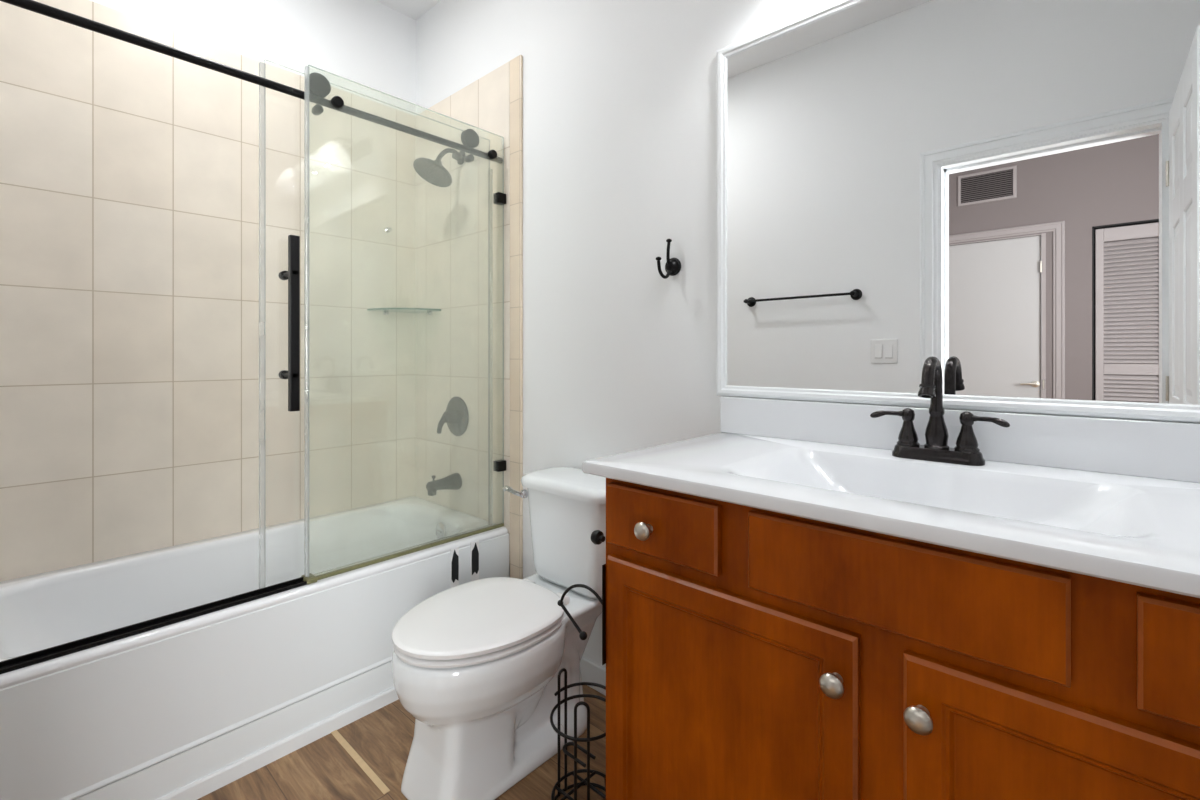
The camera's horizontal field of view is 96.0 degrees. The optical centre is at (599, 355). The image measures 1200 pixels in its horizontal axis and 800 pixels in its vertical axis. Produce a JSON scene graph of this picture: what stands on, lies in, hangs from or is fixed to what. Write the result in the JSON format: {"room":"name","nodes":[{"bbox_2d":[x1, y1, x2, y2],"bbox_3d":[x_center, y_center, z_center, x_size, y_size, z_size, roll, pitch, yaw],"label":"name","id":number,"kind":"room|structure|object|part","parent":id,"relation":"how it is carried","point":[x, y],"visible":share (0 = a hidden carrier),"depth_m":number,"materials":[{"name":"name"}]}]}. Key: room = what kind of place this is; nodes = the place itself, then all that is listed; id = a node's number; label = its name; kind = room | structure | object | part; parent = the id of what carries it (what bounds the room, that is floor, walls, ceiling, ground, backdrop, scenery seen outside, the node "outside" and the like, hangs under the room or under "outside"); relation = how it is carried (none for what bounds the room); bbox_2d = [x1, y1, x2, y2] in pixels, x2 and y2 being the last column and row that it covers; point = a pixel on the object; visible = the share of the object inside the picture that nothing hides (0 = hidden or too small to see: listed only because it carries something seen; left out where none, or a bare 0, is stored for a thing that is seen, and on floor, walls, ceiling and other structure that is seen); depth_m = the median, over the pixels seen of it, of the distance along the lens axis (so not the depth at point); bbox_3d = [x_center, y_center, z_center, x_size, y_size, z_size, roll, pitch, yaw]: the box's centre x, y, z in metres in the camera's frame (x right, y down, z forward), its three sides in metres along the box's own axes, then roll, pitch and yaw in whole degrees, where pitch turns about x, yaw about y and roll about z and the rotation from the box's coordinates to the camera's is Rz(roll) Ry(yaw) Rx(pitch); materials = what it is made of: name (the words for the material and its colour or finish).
{"room":"bathroom","nodes":[
{"label":"bathroom","id":0,"kind":"room"},
{"bbox_2d":[90,0,415,115],"bbox_3d":[-1.490,-0.253,2.048,0.120,2.745,1.650,0,0,42],"label":"wall","id":1,"kind":"structure","parent":0,"point":[370,43],"depth_m":2.28,"materials":[{"name":"white paint"}]},
{"bbox_2d":[0,0,414,581],"bbox_3d":[-1.401,-0.168,2.048,0.012,1.975,1.530,0,0,42],"label":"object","id":2,"kind":"structure","parent":1,"relation":"attached to","point":[132,176],"depth_m":1.92,"materials":[{"name":"tile"}]},
{"bbox_2d":[385,227,391,232],"bbox_3d":[-0.973,-0.580,2.489,0.029,0.024,0.024,0,0,42],"label":"peg","id":3,"kind":"object","parent":2,"relation":"attached to","point":[387,229],"visible":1,"depth_m":2.49,"materials":[{"name":"silver metal"}]},
{"bbox_2d":[367,308,440,314],"bbox_3d":[-0.883,-0.198,2.437,0.232,0.024,0.232,0,0,42],"label":"corner shelf","id":4,"kind":"object","parent":2,"relation":"attached to","point":[385,311],"visible":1,"depth_m":2.42,"materials":[{"name":"clear glass"}]},
{"bbox_2d":[197,685,605,799],"bbox_3d":[-0.909,1.150,-0.154,3.940,0.060,4.370,0,0,42],"label":"floor","id":5,"kind":"structure","parent":0,"point":[322,769],"depth_m":1.46,"materials":[{"name":"brown wood"}]},
{"bbox_2d":[0,496,508,799],"bbox_3d":[-1.129,0.897,1.794,0.731,0.446,1.512,0,0,42],"label":"bathtub","id":6,"kind":"object","parent":5,"relation":"on","point":[148,715],"depth_m":1.55,"materials":[{"name":"ceramic"}]},
{"bbox_2d":[0,0,505,673],"bbox_3d":[-0.890,-0.094,1.584,0.056,1.536,1.506,0,0,42],"label":"shower door frame","id":7,"kind":"structure","parent":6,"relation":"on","point":[336,103],"depth_m":1.50,"materials":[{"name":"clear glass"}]},
{"bbox_3d":[-0.901,-0.776,1.594,0.023,0.023,1.506,0,0,42],"label":"rail","id":8,"kind":"part","parent":7,"relation":"part of","materials":[{"name":"black metal"}]},
{"bbox_2d":[259,59,492,586],"bbox_3d":[-0.702,-0.092,1.845,0.102,1.526,0.811,0,0,42],"label":"sliding shower door","id":9,"kind":"structure","parent":7,"relation":"attached to","point":[319,85],"depth_m":1.58,"materials":[{"name":"clear glass"}]},
{"bbox_3d":[-0.892,-0.093,1.574,0.020,0.511,0.026,0,0,42],"label":"handle","id":10,"kind":"part","parent":9,"relation":"part of","materials":[{"name":"black metal"}]},
{"bbox_3d":[-0.624,-0.099,1.869,0.008,1.526,0.719,0,0,42],"label":"glass panel","id":11,"kind":"part","parent":7,"relation":"part of","materials":[{"name":"clear glass"}]},
{"bbox_2d":[155,686,398,799],"bbox_3d":[-0.857,1.097,1.554,0.022,0.046,1.501,0,0,42],"label":"baseboard","id":12,"kind":"structure","parent":6,"relation":"attached to","point":[219,778],"depth_m":1.50,"materials":[{"name":"paint"}]},
{"bbox_3d":[-0.675,0.744,2.284,0.072,0.072,0.020,0,0,42],"label":"overflow plate","id":13,"kind":"part","parent":6,"relation":"part of","materials":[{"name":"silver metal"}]},
{"bbox_3d":[-0.518,0.762,1.929,0.006,0.149,0.032,0,0,42],"label":"adhesive strip","id":14,"kind":"part","parent":6,"relation":"part of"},
{"bbox_3d":[-0.461,0.763,1.992,0.006,0.158,0.034,0,0,42],"label":"adhesive strip","id":15,"kind":"part","parent":6,"relation":"part of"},
{"bbox_2d":[331,730,389,793],"bbox_3d":[-0.669,1.119,1.496,0.334,0.002,0.016,0,0,42],"label":"trim","id":16,"kind":"structure","parent":5,"relation":"on","point":[384,789],"depth_m":1.48,"materials":[{"name":"brown wood"}]},
{"bbox_2d":[391,467,605,799],"bbox_3d":[-0.257,0.753,1.552,0.452,0.733,0.695,0,0,42],"label":"toilet","id":17,"kind":"object","parent":5,"relation":"on","point":[476,665],"visible":0.91,"depth_m":1.40,"materials":[{"name":"ceramic"}]},
{"bbox_3d":[-0.327,0.721,1.455,0.374,0.014,0.450,0,0,42],"label":"seat","id":18,"kind":"part","parent":17,"relation":"part of","materials":[{"name":"plastic"}]},
{"bbox_3d":[-0.327,0.696,1.455,0.380,0.020,0.454,0,0,42],"label":"lid","id":19,"kind":"part","parent":17,"relation":"part of","materials":[{"name":"plastic"}]},
{"bbox_3d":[-0.251,0.922,1.539,0.377,0.396,0.685,0,0,42],"label":"bowl","id":20,"kind":"part","parent":17,"relation":"part of","materials":[{"name":"ceramic"}]},
{"bbox_3d":[-0.283,0.450,1.781,0.104,0.032,0.030,0,0,42],"label":"flush lever","id":21,"kind":"part","parent":17,"relation":"part of","materials":[{"name":"silver metal"}]},
{"bbox_3d":[-0.070,0.406,1.713,0.392,0.038,0.205,0,0,42],"label":"tank lid","id":22,"kind":"part","parent":17,"relation":"part of","materials":[{"name":"ceramic"}]},
{"bbox_3d":[-0.065,0.574,1.719,0.360,0.297,0.189,0,0,42],"label":"tank","id":23,"kind":"part","parent":17,"relation":"part of","materials":[{"name":"ceramic"}]},
{"bbox_2d":[550,668,605,799],"bbox_3d":[-0.038,0.959,1.325,0.172,0.322,0.174,0,0,42],"label":"stand","id":24,"kind":"object","parent":5,"relation":"on","point":[584,782],"visible":0.66,"depth_m":1.35,"materials":[{"name":"black metal"}]},
{"bbox_2d":[606,478,1199,799],"bbox_3d":[0.549,0.678,0.918,1.024,0.884,0.574,0,0,42],"label":"vanity cabinet","id":25,"kind":"object","parent":5,"relation":"on","point":[752,653],"visible":1,"depth_m":0.75,"materials":[{"name":"brown wood"}]},
{"bbox_2d":[557,530,605,664],"bbox_3d":[-0.043,0.487,1.128,0.135,0.266,0.029,0,0,42],"label":"toilet paper holder","id":26,"kind":"object","parent":25,"relation":"attached to","point":[597,536],"visible":1,"depth_m":1.09,"materials":[{"name":"black metal"}]},
{"bbox_3d":[-0.039,0.508,1.129,0.130,0.061,0.006,0,0,42],"label":"arm","id":27,"kind":"part","parent":26,"relation":"part of","materials":[{"name":"black metal"}]},
{"bbox_3d":[-0.004,0.368,1.092,0.028,0.029,0.029,0,0,42],"label":"knob","id":28,"kind":"part","parent":26,"relation":"part of","materials":[{"name":"black metal"}]},
{"bbox_3d":[0.008,0.520,1.085,0.002,0.200,0.010,0,0,42],"label":"mount plate","id":29,"kind":"part","parent":26,"relation":"part of","materials":[{"name":"black metal"}]},
{"bbox_3d":[0.080,0.317,0.978,0.033,0.033,0.032,0,0,42],"label":"knob","id":30,"kind":"part","parent":25,"relation":"part of","materials":[{"name":"silver metal"}]},
{"bbox_3d":[0.108,0.310,0.986,0.245,0.117,0.018,0,0,42],"label":"drawer","id":31,"kind":"part","parent":25,"relation":"part of","materials":[{"name":"brown wood"}]},
{"bbox_3d":[0.190,0.692,0.912,0.465,0.596,0.018,0,0,42],"label":"door","id":32,"kind":"part","parent":25,"relation":"part of","materials":[{"name":"brown wood"}]},
{"bbox_3d":[0.326,0.459,0.754,0.033,0.033,0.032,0,0,42],"label":"knob","id":33,"kind":"part","parent":25,"relation":"part of","materials":[{"name":"silver metal"}]},
{"bbox_2d":[582,396,1199,597],"bbox_3d":[0.553,0.215,0.923,1.082,0.206,0.566,0,0,42],"label":"countertop","id":34,"kind":"structure","parent":25,"relation":"on","point":[1114,499],"depth_m":0.95,"materials":[{"name":"stone"}]},
{"bbox_2d":[870,356,1009,465],"bbox_3d":[0.668,0.106,1.076,0.147,0.208,0.194,0,0,-11],"label":"faucet","id":35,"kind":"object","parent":34,"relation":"on","point":[966,451],"visible":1,"depth_m":1.07,"materials":[{"name":"black metal"}]},
{"bbox_3d":[0.610,0.124,1.140,0.071,0.018,0.013,0,0,28],"label":"lever","id":36,"kind":"part","parent":35,"relation":"part of","materials":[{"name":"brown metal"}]},
{"bbox_3d":[0.641,0.147,1.123,0.042,0.077,0.042,0,0,42],"label":"handle","id":37,"kind":"part","parent":35,"relation":"part of","materials":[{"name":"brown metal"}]},
{"bbox_3d":[0.678,0.141,1.089,0.044,0.091,0.044,0,0,42],"label":"spout","id":38,"kind":"part","parent":35,"relation":"part of","materials":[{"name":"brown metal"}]},
{"bbox_3d":[0.678,0.198,1.089,0.160,0.024,0.058,0,0,42],"label":"plate","id":39,"kind":"part","parent":35,"relation":"part of","materials":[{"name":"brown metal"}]},
{"bbox_3d":[0.716,0.147,1.054,0.042,0.077,0.042,0,0,42],"label":"handle","id":40,"kind":"part","parent":35,"relation":"part of","materials":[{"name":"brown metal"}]},
{"bbox_3d":[0.736,0.124,1.025,0.013,0.018,0.071,0,0,-33],"label":"lever","id":41,"kind":"part","parent":35,"relation":"part of","materials":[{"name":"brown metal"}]},
{"bbox_3d":[0.384,0.310,0.736,0.389,0.121,0.018,0,0,42],"label":"false drawer","id":42,"kind":"part","parent":25,"relation":"part of","materials":[{"name":"brown wood"}]},
{"bbox_3d":[0.404,0.459,0.683,0.033,0.033,0.032,0,0,42],"label":"knob","id":43,"kind":"part","parent":25,"relation":"part of","materials":[{"name":"silver metal"}]},
{"bbox_3d":[0.578,0.692,0.561,0.468,0.596,0.018,0,0,42],"label":"door","id":44,"kind":"part","parent":25,"relation":"part of","materials":[{"name":"brown wood"}]},
{"bbox_3d":[0.659,0.311,0.487,0.248,0.119,0.018,0,0,42],"label":"drawer","id":45,"kind":"part","parent":25,"relation":"part of","materials":[{"name":"brown wood"}]},
{"bbox_2d":[376,0,440,19],"bbox_3d":[-0.909,-1.655,-0.154,3.940,0.060,4.370,0,0,42],"label":"ceiling","id":46,"kind":"structure","parent":0,"point":[414,9],"depth_m":2.51,"materials":[{"name":"white paint"}]},
{"bbox_2d":[416,0,832,667],"bbox_3d":[0.178,-0.253,1.729,3.020,2.745,0.120,0,0,42],"label":"wall","id":47,"kind":"structure","parent":0,"point":[619,96],"depth_m":1.78,"materials":[{"name":"white paint"}]},
{"bbox_2d":[413,148,465,186],"bbox_3d":[-0.669,-0.800,2.258,0.166,0.170,0.216,0,0,42],"label":"shower","id":48,"kind":"object","parent":47,"relation":"attached to","point":[433,172],"visible":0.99,"depth_m":2.24,"materials":[{"name":"black metal"}]},
{"bbox_3d":[-0.639,-0.844,2.291,0.019,0.076,0.127,0,0,42],"label":"shower arm","id":49,"kind":"part","parent":48,"relation":"part of","materials":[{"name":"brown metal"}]},
{"bbox_2d":[426,473,461,495],"bbox_3d":[-0.670,0.545,2.304,0.074,0.082,0.143,0,0,42],"label":"tub spout","id":50,"kind":"object","parent":47,"relation":"attached to","point":[453,481],"visible":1,"depth_m":2.29,"materials":[{"name":"black metal"}]},
{"bbox_2d":[437,397,468,435],"bbox_3d":[-0.649,0.265,2.328,0.172,0.172,0.080,0,0,42],"label":"shower valve","id":51,"kind":"object","parent":47,"relation":"attached to","point":[456,416],"visible":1,"depth_m":2.32,"materials":[{"name":"black metal"}]},
{"bbox_3d":[-0.676,0.295,2.323,0.052,0.082,0.028,0,0,23],"label":"lever","id":52,"kind":"part","parent":51,"relation":"part of","materials":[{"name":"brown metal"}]},
{"bbox_2d":[415,61,509,563],"bbox_3d":[-0.619,-0.168,2.363,0.723,1.975,0.012,0,0,42],"label":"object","id":53,"kind":"structure","parent":47,"relation":"attached to","point":[452,221],"depth_m":2.31,"materials":[{"name":"tile"}]},
{"bbox_2d":[510,55,522,578],"bbox_3d":[-0.325,-0.018,2.096,0.068,2.275,0.013,0,0,42],"label":"trim","id":54,"kind":"structure","parent":47,"relation":"attached to","point":[516,64],"depth_m":2.08,"materials":[{"name":"tile"}]},
{"bbox_2d":[580,656,605,695],"bbox_3d":[0.028,1.077,1.774,0.883,0.085,0.014,0,0,42],"label":"baseboard","id":55,"kind":"structure","parent":47,"relation":"attached to","point":[591,671],"depth_m":1.81,"materials":[{"name":"paint"}]},
{"bbox_2d":[656,239,680,278],"bbox_3d":[0.191,-0.284,1.577,0.054,0.120,0.086,0,0,42],"label":"robe hook","id":56,"kind":"object","parent":47,"relation":"attached to","point":[673,265],"visible":1,"depth_m":1.58,"materials":[{"name":"black metal"}]},
{"bbox_2d":[716,0,1199,422],"bbox_3d":[0.731,-0.367,1.131,1.098,0.958,0.020,0,0,42],"label":"wall mirror","id":57,"kind":"object","parent":47,"relation":"attached to","point":[1006,193],"visible":1,"depth_m":1.11,"materials":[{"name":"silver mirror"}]},
{"bbox_2d":[720,396,1199,482],"bbox_3d":[0.737,0.162,1.126,1.082,0.098,0.018,0,0,42],"label":"backsplash","id":58,"kind":"structure","parent":47,"relation":"attached to","point":[1167,450],"depth_m":1.05,"materials":[{"name":"stone"}]}
]}

